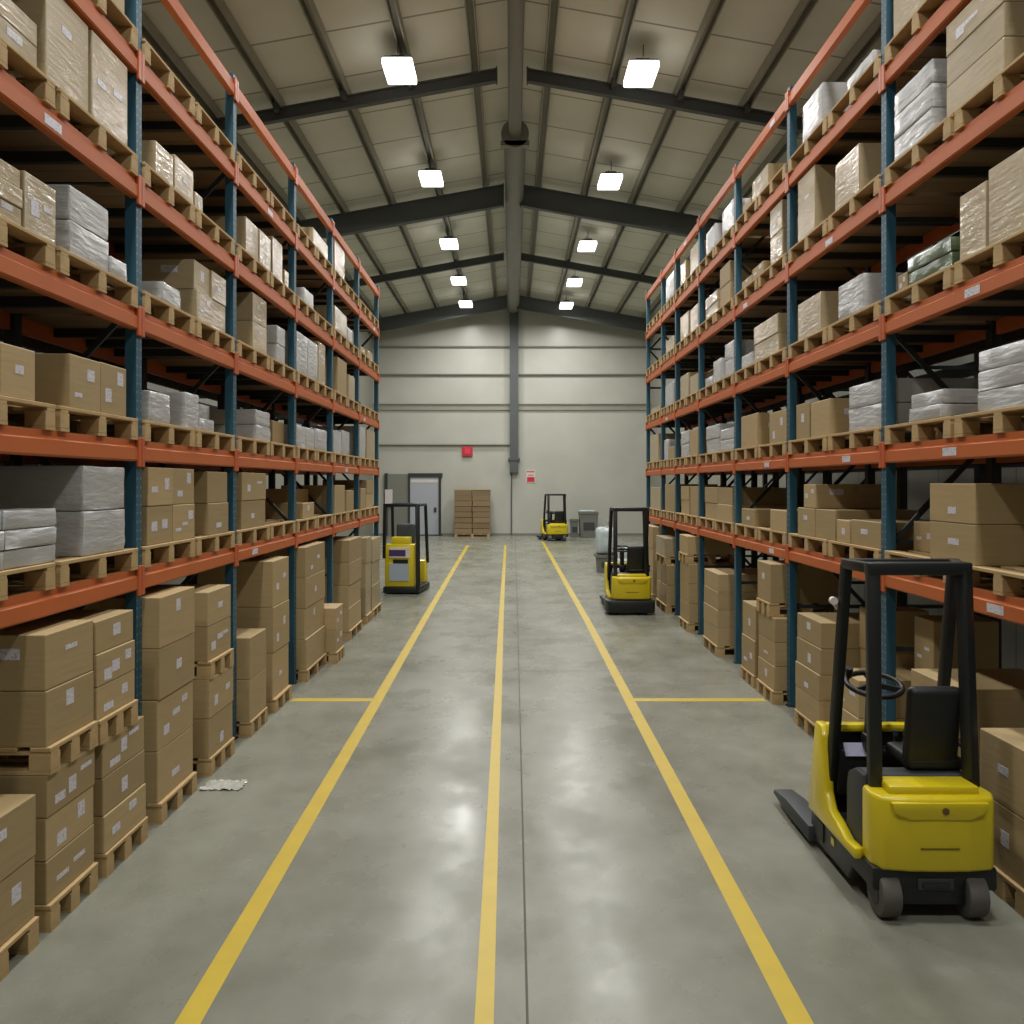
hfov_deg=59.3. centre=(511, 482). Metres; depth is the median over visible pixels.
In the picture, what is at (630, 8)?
beam
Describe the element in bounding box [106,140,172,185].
cardboard box
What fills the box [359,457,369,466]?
wooden pallet
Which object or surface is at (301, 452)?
wooden pallet
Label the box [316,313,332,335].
wooden pallet
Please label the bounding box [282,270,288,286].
cardboard box
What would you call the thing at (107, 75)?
cardboard box
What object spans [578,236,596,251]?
lamp
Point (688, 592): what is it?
cardboard box
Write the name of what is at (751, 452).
wooden pallet
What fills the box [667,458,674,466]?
wooden pallet
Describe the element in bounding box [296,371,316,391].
wooden pallet
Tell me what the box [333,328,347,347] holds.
wooden pallet
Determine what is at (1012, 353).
wrapped bundle
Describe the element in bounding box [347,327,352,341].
wrapped bundle
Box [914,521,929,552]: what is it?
cardboard box
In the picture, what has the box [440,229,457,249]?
lamp
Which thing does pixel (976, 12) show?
cardboard box
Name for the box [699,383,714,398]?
wooden pallet
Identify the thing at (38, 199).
cardboard box
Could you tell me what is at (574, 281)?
lamp
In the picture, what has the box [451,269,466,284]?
lamp
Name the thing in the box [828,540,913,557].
wooden pallet
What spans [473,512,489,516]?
cardboard box
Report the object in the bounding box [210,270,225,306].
cardboard box
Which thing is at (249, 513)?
cardboard box
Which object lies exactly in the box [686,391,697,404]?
wooden pallet
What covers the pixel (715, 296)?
cardboard box
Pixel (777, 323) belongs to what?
cardboard box
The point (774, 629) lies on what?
cardboard box
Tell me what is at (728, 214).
wrapped bundle
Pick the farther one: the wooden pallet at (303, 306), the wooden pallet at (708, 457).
the wooden pallet at (708, 457)
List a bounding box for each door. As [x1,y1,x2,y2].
[384,473,407,535]
[408,473,442,535]
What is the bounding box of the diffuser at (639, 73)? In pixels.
[623,60,658,87]
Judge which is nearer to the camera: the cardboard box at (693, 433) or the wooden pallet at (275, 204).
the wooden pallet at (275, 204)
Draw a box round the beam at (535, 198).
[520,185,721,239]
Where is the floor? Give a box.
[0,536,1023,1023]
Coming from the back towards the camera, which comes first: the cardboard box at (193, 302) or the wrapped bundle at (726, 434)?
the wrapped bundle at (726, 434)
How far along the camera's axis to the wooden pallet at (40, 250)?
5.81 m
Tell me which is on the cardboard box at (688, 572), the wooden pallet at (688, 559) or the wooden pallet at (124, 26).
the wooden pallet at (688, 559)
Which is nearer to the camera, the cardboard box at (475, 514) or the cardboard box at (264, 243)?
the cardboard box at (264, 243)
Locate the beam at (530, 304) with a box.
[517,296,651,331]
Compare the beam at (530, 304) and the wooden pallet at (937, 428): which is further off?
the beam at (530, 304)
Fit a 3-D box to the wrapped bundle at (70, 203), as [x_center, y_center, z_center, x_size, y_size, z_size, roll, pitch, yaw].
[-3.505,-1.939,6.493,0.920,0.239,0.596,0,0,0]
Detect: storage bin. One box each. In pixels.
[569,519,578,536]
[578,512,598,537]
[594,553,617,571]
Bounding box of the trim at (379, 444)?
[379,444,509,445]
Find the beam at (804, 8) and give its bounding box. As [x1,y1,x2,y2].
[614,0,818,312]
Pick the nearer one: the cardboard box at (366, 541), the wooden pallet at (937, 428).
the wooden pallet at (937, 428)
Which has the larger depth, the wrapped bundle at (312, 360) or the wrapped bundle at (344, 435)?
the wrapped bundle at (344, 435)
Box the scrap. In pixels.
[200,779,247,789]
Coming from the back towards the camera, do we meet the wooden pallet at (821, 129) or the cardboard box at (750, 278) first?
the cardboard box at (750, 278)
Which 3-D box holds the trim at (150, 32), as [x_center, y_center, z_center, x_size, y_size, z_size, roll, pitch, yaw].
[-6.900,-8.589,20.000,0.202,0.242,56.000,0,0,0]
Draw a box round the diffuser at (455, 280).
[451,277,466,284]
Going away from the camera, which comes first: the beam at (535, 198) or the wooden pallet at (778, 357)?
the wooden pallet at (778, 357)
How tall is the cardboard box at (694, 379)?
0.340 m
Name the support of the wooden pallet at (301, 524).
on the rack at (38, 302)
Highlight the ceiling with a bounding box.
[142,0,880,318]
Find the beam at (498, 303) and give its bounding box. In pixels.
[368,294,506,333]
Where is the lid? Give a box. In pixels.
[578,510,594,511]
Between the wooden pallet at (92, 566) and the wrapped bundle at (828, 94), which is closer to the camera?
the wooden pallet at (92, 566)
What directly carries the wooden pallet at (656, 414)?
on the rack at (920, 209)
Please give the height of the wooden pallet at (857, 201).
0.170 m
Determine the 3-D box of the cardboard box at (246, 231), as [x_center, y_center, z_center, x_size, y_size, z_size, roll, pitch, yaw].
[-3.491,-2.840,10.512,0.920,0.405,0.503,0,0,0]
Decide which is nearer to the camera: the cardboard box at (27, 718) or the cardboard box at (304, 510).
the cardboard box at (27, 718)
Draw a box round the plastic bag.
[595,526,612,553]
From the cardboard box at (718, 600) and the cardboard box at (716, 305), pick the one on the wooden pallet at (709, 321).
the cardboard box at (716, 305)
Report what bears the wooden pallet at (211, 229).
on the rack at (38, 302)
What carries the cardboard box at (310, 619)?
on the cardboard box at (309, 650)
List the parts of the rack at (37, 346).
post, post, post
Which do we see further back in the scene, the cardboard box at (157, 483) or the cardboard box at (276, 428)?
the cardboard box at (276, 428)
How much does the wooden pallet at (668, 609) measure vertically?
0.170 m
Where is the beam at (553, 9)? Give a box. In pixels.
[526,0,559,296]
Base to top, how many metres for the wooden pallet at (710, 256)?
0.170 m
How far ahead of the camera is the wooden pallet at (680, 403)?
18.43 m
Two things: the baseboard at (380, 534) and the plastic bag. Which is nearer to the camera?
the plastic bag
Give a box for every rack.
[0,0,378,739]
[0,329,317,583]
[646,0,1023,721]
[708,231,1023,617]
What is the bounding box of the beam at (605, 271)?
[521,253,666,285]
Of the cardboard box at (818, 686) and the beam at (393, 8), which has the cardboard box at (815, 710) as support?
the cardboard box at (818, 686)
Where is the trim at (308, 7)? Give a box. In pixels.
[298,0,438,307]
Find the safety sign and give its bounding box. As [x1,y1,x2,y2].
[526,470,534,482]
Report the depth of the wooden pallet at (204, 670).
8.69 m
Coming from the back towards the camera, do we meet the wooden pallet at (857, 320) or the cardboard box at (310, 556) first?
the cardboard box at (310, 556)
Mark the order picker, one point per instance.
(405, 572)
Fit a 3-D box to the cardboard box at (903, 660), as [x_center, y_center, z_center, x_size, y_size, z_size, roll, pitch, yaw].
[4.011,1.973,9.441,0.582,0.436,0.360,0,0,0]
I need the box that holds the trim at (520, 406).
[518,404,650,409]
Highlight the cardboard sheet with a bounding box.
[454,489,490,489]
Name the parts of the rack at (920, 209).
post, post, post, post, post, post, post, post, post, post, post, post, post, post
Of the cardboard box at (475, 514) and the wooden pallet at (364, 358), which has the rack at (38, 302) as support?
the wooden pallet at (364, 358)
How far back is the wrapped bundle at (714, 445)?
15.51 m
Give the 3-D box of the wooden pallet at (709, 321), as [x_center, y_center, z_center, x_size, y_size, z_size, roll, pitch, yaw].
[3.948,-2.821,16.008,1.000,0.170,1.250,0,0,0]
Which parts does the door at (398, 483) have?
frame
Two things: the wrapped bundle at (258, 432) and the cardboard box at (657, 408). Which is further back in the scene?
the cardboard box at (657, 408)
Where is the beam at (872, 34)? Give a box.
[642,11,880,317]
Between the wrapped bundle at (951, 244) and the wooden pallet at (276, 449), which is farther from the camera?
the wooden pallet at (276, 449)
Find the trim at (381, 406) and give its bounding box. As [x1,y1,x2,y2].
[373,404,509,409]
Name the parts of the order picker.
post, post, purple panel, white panel, seat, post, post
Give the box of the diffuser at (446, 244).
[440,239,457,249]
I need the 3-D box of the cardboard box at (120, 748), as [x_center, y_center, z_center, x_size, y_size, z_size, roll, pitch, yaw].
[-3.359,1.964,6.735,0.922,0.265,0.728,0,0,0]
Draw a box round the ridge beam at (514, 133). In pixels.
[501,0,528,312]
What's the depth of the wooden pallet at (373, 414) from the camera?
19.69 m
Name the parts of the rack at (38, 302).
post, post, post, post, post, post, post, post, post, post, post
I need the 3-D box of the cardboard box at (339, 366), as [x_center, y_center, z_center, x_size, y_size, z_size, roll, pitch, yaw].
[-3.485,-1.885,16.047,0.920,0.616,0.844,0,0,0]
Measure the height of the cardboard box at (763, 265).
0.162 m
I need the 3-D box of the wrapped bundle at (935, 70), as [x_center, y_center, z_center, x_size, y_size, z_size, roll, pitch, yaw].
[3.927,-3.412,7.803,0.920,0.200,0.733,0,0,0]
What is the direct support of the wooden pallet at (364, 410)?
on the rack at (38, 302)
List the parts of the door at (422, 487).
rail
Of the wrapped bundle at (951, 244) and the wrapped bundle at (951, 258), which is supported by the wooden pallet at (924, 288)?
the wrapped bundle at (951, 258)
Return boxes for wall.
[0,16,372,583]
[373,297,650,532]
[651,38,1023,669]
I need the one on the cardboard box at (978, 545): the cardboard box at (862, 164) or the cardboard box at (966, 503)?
the cardboard box at (966, 503)
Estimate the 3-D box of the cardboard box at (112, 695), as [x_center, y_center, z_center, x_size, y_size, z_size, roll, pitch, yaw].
[-3.354,1.546,6.594,0.922,0.230,0.630,0,0,0]
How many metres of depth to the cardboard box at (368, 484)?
18.75 m
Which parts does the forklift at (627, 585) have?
fork arm, rail, post, post, seat, panel, backrest, post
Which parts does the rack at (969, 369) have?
post, post, post, post, post, post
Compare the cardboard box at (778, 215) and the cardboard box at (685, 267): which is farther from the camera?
the cardboard box at (685, 267)
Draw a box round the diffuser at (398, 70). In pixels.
[382,57,416,84]
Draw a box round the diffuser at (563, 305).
[559,302,572,308]
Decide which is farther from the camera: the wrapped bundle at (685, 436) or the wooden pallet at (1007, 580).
the wrapped bundle at (685, 436)
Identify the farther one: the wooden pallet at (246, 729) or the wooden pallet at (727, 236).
the wooden pallet at (727, 236)
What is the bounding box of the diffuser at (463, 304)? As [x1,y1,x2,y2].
[459,301,472,307]
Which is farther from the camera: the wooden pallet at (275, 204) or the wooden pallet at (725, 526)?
the wooden pallet at (725, 526)
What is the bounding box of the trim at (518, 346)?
[518,346,650,347]
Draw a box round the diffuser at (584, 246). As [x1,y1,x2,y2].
[578,241,596,251]
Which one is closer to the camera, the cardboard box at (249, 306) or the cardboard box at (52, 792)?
the cardboard box at (52, 792)
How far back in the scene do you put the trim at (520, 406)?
47.91 m
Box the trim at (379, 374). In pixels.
[379,374,509,375]
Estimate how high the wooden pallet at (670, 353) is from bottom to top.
0.170 m
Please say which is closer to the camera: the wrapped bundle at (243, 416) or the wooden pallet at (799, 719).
the wooden pallet at (799, 719)
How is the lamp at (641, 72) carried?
hanging from the ceiling
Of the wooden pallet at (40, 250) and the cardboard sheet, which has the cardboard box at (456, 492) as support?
the cardboard sheet
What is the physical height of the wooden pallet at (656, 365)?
0.170 m
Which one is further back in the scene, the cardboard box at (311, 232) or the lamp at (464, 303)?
the lamp at (464, 303)
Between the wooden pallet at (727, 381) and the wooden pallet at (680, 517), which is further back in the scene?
the wooden pallet at (680, 517)
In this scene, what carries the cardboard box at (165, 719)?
on the cardboard box at (164, 769)
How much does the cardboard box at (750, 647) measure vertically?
0.470 m
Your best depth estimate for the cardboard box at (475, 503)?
46.52 m
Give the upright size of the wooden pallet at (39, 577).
0.170 m
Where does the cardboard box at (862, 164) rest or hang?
on the wooden pallet at (857, 201)
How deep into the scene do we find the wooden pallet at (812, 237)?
10.51 m
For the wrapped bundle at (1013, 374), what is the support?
on the wrapped bundle at (1012, 396)
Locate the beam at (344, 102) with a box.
[200,66,496,132]
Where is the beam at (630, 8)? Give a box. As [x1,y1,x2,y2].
[555,0,638,302]
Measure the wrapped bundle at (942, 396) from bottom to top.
0.117 m
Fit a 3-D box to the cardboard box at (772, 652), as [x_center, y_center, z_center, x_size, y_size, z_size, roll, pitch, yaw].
[3.779,2.171,11.744,0.922,0.305,0.752,0,0,0]
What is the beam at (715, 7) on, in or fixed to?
attached to the ceiling
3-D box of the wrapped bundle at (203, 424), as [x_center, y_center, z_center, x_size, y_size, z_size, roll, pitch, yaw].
[-3.484,-0.576,8.931,0.920,0.117,0.432,0,0,0]
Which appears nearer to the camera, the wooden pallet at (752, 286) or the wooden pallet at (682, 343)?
the wooden pallet at (752, 286)
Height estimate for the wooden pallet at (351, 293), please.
0.170 m
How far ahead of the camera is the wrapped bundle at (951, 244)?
7.40 m
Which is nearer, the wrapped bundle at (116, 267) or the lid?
the wrapped bundle at (116, 267)
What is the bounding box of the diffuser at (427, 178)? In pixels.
[419,171,442,186]
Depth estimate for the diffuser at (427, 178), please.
26.04 m
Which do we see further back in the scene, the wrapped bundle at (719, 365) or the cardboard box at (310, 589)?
the wrapped bundle at (719, 365)
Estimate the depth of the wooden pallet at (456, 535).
46.50 m
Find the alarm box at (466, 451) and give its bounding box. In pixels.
[462,447,472,455]
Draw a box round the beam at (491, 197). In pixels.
[296,183,503,238]
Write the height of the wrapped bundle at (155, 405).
0.259 m
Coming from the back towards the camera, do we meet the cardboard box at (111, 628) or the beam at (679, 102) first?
the beam at (679, 102)
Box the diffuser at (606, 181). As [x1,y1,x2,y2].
[597,174,622,189]
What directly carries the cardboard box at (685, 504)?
on the wooden pallet at (680, 517)
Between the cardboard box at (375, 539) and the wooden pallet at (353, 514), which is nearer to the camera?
the wooden pallet at (353, 514)
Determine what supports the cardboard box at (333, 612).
on the cardboard box at (334, 638)
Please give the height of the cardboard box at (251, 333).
0.333 m
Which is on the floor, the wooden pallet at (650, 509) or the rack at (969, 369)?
the rack at (969, 369)
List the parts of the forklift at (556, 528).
rail, post, post, panel, backrest, post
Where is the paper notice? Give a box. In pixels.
[385,490,392,503]
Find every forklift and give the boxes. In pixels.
[536,494,567,540]
[599,507,654,613]
[774,558,996,917]
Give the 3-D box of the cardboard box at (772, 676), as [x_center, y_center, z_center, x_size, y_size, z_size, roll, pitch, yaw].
[3.772,2.477,11.744,0.922,0.305,0.752,0,0,0]
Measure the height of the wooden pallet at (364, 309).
0.170 m
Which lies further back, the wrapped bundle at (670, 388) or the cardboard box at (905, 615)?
the wrapped bundle at (670, 388)
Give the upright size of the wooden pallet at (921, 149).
0.170 m
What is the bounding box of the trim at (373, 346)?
[373,346,509,347]
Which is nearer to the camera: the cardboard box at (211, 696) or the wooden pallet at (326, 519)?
the cardboard box at (211, 696)
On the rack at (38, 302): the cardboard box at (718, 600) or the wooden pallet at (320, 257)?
the wooden pallet at (320, 257)
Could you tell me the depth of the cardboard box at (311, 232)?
13.98 m
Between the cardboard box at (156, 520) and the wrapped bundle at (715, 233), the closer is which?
the cardboard box at (156, 520)
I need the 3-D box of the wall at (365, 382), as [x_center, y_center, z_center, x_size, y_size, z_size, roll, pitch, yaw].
[-7.500,-2.859,20.000,0.200,11.718,56.000,0,0,0]
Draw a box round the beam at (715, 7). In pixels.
[585,0,725,307]
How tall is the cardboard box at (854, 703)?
0.366 m
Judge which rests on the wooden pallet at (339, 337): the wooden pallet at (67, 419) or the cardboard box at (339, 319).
the cardboard box at (339, 319)
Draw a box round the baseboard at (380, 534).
[373,533,642,535]
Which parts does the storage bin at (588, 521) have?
panel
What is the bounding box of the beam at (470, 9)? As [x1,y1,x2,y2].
[464,0,497,296]
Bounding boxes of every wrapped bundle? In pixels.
[0,466,123,510]
[0,508,55,529]
[0,526,55,549]
[0,531,3,550]
[0,544,55,569]
[0,552,3,570]
[46,184,107,240]
[54,509,124,556]
[55,220,108,270]
[108,256,126,280]
[142,281,180,308]
[142,390,169,423]
[158,392,198,428]
[198,403,208,419]
[198,418,213,431]
[209,409,269,426]
[214,425,270,440]
[267,325,284,346]
[267,343,284,363]
[284,331,307,375]
[284,425,305,446]
[296,287,312,307]
[305,428,313,448]
[307,339,317,380]
[309,428,326,450]
[314,426,365,457]
[324,430,340,453]
[335,430,348,454]
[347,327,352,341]
[664,439,680,459]
[665,381,680,406]
[666,270,680,301]
[681,430,689,444]
[681,443,689,456]
[705,376,713,386]
[706,223,722,255]
[706,423,733,439]
[707,438,720,452]
[713,358,725,382]
[720,427,733,440]
[721,438,733,450]
[722,198,749,236]
[725,340,754,360]
[725,357,733,376]
[742,351,754,367]
[803,82,850,141]
[838,273,939,319]
[847,50,880,88]
[849,378,978,408]
[849,403,911,430]
[894,59,946,116]
[894,83,946,139]
[894,107,946,161]
[908,236,959,272]
[908,252,985,285]
[909,404,978,421]
[911,389,978,408]
[978,362,1023,391]
[978,384,1023,411]
[979,340,1023,371]
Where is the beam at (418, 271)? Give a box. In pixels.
[346,252,503,287]
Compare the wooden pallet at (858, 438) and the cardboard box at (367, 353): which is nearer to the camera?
the wooden pallet at (858, 438)
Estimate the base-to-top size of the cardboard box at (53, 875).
0.269 m
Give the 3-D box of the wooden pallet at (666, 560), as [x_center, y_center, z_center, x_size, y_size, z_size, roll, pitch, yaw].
[3.780,1.680,20.018,0.980,0.170,1.210,0,0,0]
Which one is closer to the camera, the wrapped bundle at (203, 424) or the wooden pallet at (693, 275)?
the wrapped bundle at (203, 424)
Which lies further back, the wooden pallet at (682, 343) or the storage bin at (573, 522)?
the storage bin at (573, 522)
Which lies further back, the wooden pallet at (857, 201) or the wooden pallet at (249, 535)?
the wooden pallet at (249, 535)
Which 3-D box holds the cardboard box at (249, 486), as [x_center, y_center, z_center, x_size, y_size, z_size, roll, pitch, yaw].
[-3.491,0.039,10.599,0.922,0.322,0.984,0,0,0]
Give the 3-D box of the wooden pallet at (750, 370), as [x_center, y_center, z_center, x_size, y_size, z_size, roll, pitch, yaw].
[3.948,-1.631,13.307,1.000,0.170,1.260,0,0,0]
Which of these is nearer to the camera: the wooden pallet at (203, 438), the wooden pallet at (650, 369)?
the wooden pallet at (203, 438)
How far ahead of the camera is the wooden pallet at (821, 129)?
10.50 m
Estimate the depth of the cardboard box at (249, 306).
10.58 m
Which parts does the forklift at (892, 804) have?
fork arm, rail, post, spinner knob, panel, post, control lever, seat, backrest, tow plate, panel, post, post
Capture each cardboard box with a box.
[0,0,36,47]
[0,16,36,70]
[0,159,19,188]
[0,177,21,208]
[0,198,20,225]
[0,342,34,400]
[0,620,92,690]
[0,671,93,746]
[0,747,94,817]
[0,794,35,881]
[0,856,34,946]
[8,0,87,110]
[8,170,54,243]
[34,785,92,860]
[35,354,99,411]
[35,609,132,654]
[35,824,93,904]
[68,30,126,146]
[73,586,194,648]
[91,640,134,687]
[93,670,134,720]
[93,750,143,815]
[93,783,145,853]
[95,716,143,778]
[100,362,125,416]
[104,0,123,15]
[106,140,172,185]
[117,259,209,296]
[120,467,172,505]
[120,505,171,545]
[142,633,193,699]
[142,680,192,751]
[144,726,192,802]
[154,584,230,626]
[170,154,192,204]
[172,504,193,540]
[173,468,193,504]
[174,289,211,325]
[191,502,227,534]
[192,702,232,757]
[193,191,202,211]
[193,666,232,718]
[194,472,226,502]
[194,617,230,661]
[197,556,288,606]
[202,216,257,259]
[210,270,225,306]
[212,300,224,332]
[219,321,266,354]
[236,292,266,328]
[236,472,265,500]
[236,499,264,529]
[236,599,288,652]
[236,628,265,679]
[236,668,265,721]
[258,229,270,271]
[264,542,324,577]
[265,489,307,501]
[265,502,313,518]
[266,643,287,698]
[267,236,281,280]
[268,420,283,443]
[281,485,344,513]
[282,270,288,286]
[296,569,324,608]
[296,598,323,638]
[296,625,325,669]
[301,227,327,259]
[308,536,360,562]
[312,341,324,384]
[313,305,346,337]
[322,480,372,493]
[323,239,344,279]
[324,578,360,607]
[324,603,342,629]
[325,357,346,395]
[325,557,361,584]
[326,624,342,651]
[343,599,360,630]
[345,488,365,508]
[345,490,353,511]
[347,374,354,400]
[361,536,371,563]
[361,561,370,589]
[361,586,370,614]
[365,350,372,360]
[365,429,374,458]
[366,494,372,507]
[371,536,379,562]
[371,559,379,585]
[371,581,379,609]
[454,490,471,494]
[454,495,472,500]
[454,501,472,505]
[454,506,471,511]
[454,512,472,516]
[454,522,472,527]
[454,528,472,533]
[455,517,472,522]
[472,495,489,500]
[472,506,489,511]
[472,523,489,527]
[473,490,490,494]
[473,501,489,505]
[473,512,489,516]
[473,517,490,522]
[473,528,489,533]
[648,524,691,548]
[649,548,672,571]
[649,570,656,593]
[650,433,680,461]
[650,487,660,509]
[651,405,660,413]
[656,535,674,556]
[657,560,674,584]
[657,579,680,605]
[665,484,669,510]
[666,335,680,352]
[669,446,680,458]
[670,484,717,511]
[680,534,733,554]
[680,561,733,583]
[680,579,697,602]
[680,598,697,622]
[681,260,689,284]
[681,310,689,339]
[681,372,713,398]
[681,486,689,499]
[681,500,689,514]
[690,240,705,273]
[690,303,705,332]
[690,373,713,393]
[690,428,707,455]
[690,486,746,515]
[704,568,757,591]
[704,585,757,609]
[704,602,742,627]
[704,619,742,645]
[705,289,720,309]
[705,487,717,503]
[705,502,716,518]
[706,300,719,318]
[717,504,786,521]
[718,487,786,504]
[720,260,759,288]
[720,281,743,306]
[741,413,769,447]
[742,274,752,288]
[742,508,797,526]
[742,633,758,675]
[743,198,751,211]
[743,600,786,640]
[752,164,783,201]
[753,261,770,279]
[754,313,797,345]
[755,332,803,361]
[758,560,838,602]
[758,656,786,690]
[759,611,797,642]
[759,633,786,666]
[770,199,797,238]
[770,409,786,443]
[770,509,797,531]
[771,228,803,263]
[795,661,831,700]
[796,402,813,438]
[796,685,830,722]
[797,612,860,648]
[797,637,859,674]
[798,165,849,241]
[798,291,874,340]
[798,507,880,536]
[804,484,880,507]
[811,398,850,436]
[816,509,919,540]
[835,143,911,210]
[837,519,851,543]
[842,708,904,721]
[843,668,914,717]
[851,519,930,548]
[860,606,928,652]
[860,648,914,667]
[894,0,945,37]
[898,272,944,291]
[911,669,1023,758]
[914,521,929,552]
[915,615,998,668]
[930,483,1023,524]
[930,521,1023,565]
[946,0,1023,56]
[947,2,1023,87]
[947,37,1023,115]
[960,181,1023,260]
[980,728,1023,818]
[989,148,1023,245]
[994,800,1023,887]
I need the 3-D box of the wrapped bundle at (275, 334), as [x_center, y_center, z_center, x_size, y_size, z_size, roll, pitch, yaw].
[-3.502,-1.933,11.873,0.920,0.235,0.407,0,0,0]
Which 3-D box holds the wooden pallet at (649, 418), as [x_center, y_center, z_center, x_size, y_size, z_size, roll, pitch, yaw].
[3.948,-1.631,22.608,1.000,0.170,1.050,0,0,0]
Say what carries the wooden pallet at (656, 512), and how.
on the rack at (920, 209)
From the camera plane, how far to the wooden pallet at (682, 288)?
18.43 m
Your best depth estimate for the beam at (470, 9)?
23.67 m
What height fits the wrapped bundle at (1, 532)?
0.117 m
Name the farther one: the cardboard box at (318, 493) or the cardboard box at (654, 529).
the cardboard box at (654, 529)
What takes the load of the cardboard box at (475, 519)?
on the cardboard box at (474, 525)
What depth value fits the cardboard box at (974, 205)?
6.74 m
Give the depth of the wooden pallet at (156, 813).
7.72 m
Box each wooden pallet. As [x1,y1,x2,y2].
[0,35,55,108]
[0,215,55,269]
[0,395,55,429]
[0,563,55,600]
[0,721,97,774]
[0,916,38,981]
[6,406,137,439]
[7,548,137,586]
[12,247,137,307]
[34,862,97,932]
[52,87,137,175]
[91,0,137,50]
[94,817,147,877]
[97,699,137,744]
[105,291,194,334]
[106,538,194,567]
[107,420,194,446]
[142,38,194,116]
[142,161,194,222]
[145,772,196,824]
[150,531,234,555]
[151,429,234,450]
[172,318,234,352]
[193,102,234,162]
[193,207,234,255]
[193,648,233,679]
[193,737,234,775]
[201,525,269,545]
[217,340,269,369]
[236,152,269,202]
[236,243,269,283]
[236,436,269,454]
[236,707,267,736]
[265,517,316,531]
[265,521,295,538]
[266,685,291,712]
[268,191,295,232]
[268,272,295,305]
[269,357,295,381]
[270,442,295,457]
[296,224,316,256]
[296,295,316,322]
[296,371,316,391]
[296,446,316,460]
[296,653,326,681]
[314,514,332,527]
[315,247,332,275]
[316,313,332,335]
[317,381,332,398]
[317,450,332,461]
[325,645,344,662]
[333,268,347,292]
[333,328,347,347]
[333,390,347,405]
[333,453,347,463]
[333,512,347,523]
[343,620,361,639]
[346,340,358,357]
[347,285,358,306]
[347,397,358,411]
[347,455,358,464]
[347,510,358,520]
[359,299,369,318]
[359,350,369,366]
[359,404,369,416]
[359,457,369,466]
[359,508,369,517]
[361,611,371,623]
[369,312,378,328]
[369,506,378,515]
[370,359,378,373]
[370,409,378,420]
[370,459,378,467]
[371,603,380,617]
[455,533,489,536]
[646,319,653,332]
[646,365,653,376]
[646,413,652,422]
[646,462,653,468]
[649,507,653,514]
[651,593,656,601]
[653,310,660,324]
[653,358,660,370]
[653,409,660,419]
[653,460,660,467]
[653,509,660,516]
[656,553,697,564]
[656,598,674,613]
[661,302,667,315]
[661,353,667,364]
[661,406,667,415]
[661,459,667,467]
[661,510,666,518]
[667,294,674,308]
[667,347,674,359]
[667,402,674,412]
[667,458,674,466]
[667,511,674,519]
[675,280,686,299]
[675,337,686,353]
[675,397,685,409]
[675,457,685,465]
[675,513,685,522]
[679,551,733,563]
[679,616,697,631]
[686,266,697,287]
[686,327,697,344]
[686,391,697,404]
[686,455,697,464]
[686,514,697,524]
[699,247,715,273]
[699,313,715,334]
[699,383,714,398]
[699,452,714,463]
[699,517,716,528]
[702,635,733,656]
[715,225,733,255]
[715,297,733,321]
[715,373,733,391]
[715,449,733,461]
[715,520,733,533]
[735,197,759,232]
[735,277,758,305]
[735,361,757,382]
[735,446,757,459]
[735,523,769,538]
[740,666,757,687]
[756,597,836,616]
[756,678,786,704]
[758,163,786,206]
[758,253,786,287]
[758,347,804,372]
[758,441,821,457]
[758,528,822,545]
[788,115,829,172]
[788,218,829,263]
[788,327,849,358]
[788,435,867,453]
[788,533,867,554]
[794,709,814,733]
[828,54,920,128]
[828,174,880,231]
[828,301,911,340]
[828,427,911,449]
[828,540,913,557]
[884,0,941,64]
[884,114,956,186]
[884,265,991,315]
[884,416,995,444]
[884,550,993,582]
[954,52,1023,131]
[954,229,1023,284]
[954,405,1023,436]
[973,566,1023,595]
[994,865,1023,917]
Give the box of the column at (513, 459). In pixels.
[508,312,519,535]
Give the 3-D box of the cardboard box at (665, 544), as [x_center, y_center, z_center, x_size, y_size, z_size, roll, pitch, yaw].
[3.761,1.395,20.018,0.920,0.400,1.205,0,0,0]
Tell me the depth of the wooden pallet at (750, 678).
12.56 m
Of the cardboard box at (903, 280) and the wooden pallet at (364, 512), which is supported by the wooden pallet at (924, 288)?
the cardboard box at (903, 280)
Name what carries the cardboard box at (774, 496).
on the cardboard box
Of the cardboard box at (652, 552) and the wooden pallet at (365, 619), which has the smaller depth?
the wooden pallet at (365, 619)
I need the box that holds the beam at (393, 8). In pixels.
[385,0,467,298]
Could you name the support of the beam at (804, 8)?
attached to the ceiling
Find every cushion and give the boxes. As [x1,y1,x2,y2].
[626,567,643,572]
[886,742,960,769]
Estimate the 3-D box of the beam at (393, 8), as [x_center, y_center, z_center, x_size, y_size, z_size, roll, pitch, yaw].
[-2.350,-9.408,20.000,0.202,0.242,56.000,0,0,0]
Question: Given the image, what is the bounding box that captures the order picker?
[382,503,429,592]
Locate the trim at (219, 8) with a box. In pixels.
[205,0,409,312]
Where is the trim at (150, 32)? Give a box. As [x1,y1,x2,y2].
[124,0,381,317]
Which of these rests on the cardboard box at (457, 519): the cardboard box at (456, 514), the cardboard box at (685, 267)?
the cardboard box at (456, 514)
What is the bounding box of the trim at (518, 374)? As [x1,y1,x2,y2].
[518,374,645,375]
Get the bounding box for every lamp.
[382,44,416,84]
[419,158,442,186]
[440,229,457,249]
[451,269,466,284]
[459,294,472,307]
[559,295,572,308]
[567,276,582,286]
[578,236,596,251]
[597,162,622,189]
[623,44,658,87]
[829,596,837,609]
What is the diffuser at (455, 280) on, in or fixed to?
attached to the lamp at (459, 279)
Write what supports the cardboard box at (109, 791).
on the cardboard box at (109, 828)
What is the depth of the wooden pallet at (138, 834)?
6.67 m
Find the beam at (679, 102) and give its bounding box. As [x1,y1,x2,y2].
[527,66,802,132]
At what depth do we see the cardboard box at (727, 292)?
14.53 m
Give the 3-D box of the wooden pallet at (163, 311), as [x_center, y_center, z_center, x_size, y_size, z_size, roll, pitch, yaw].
[-3.508,-1.491,7.960,1.000,0.170,1.170,0,0,0]

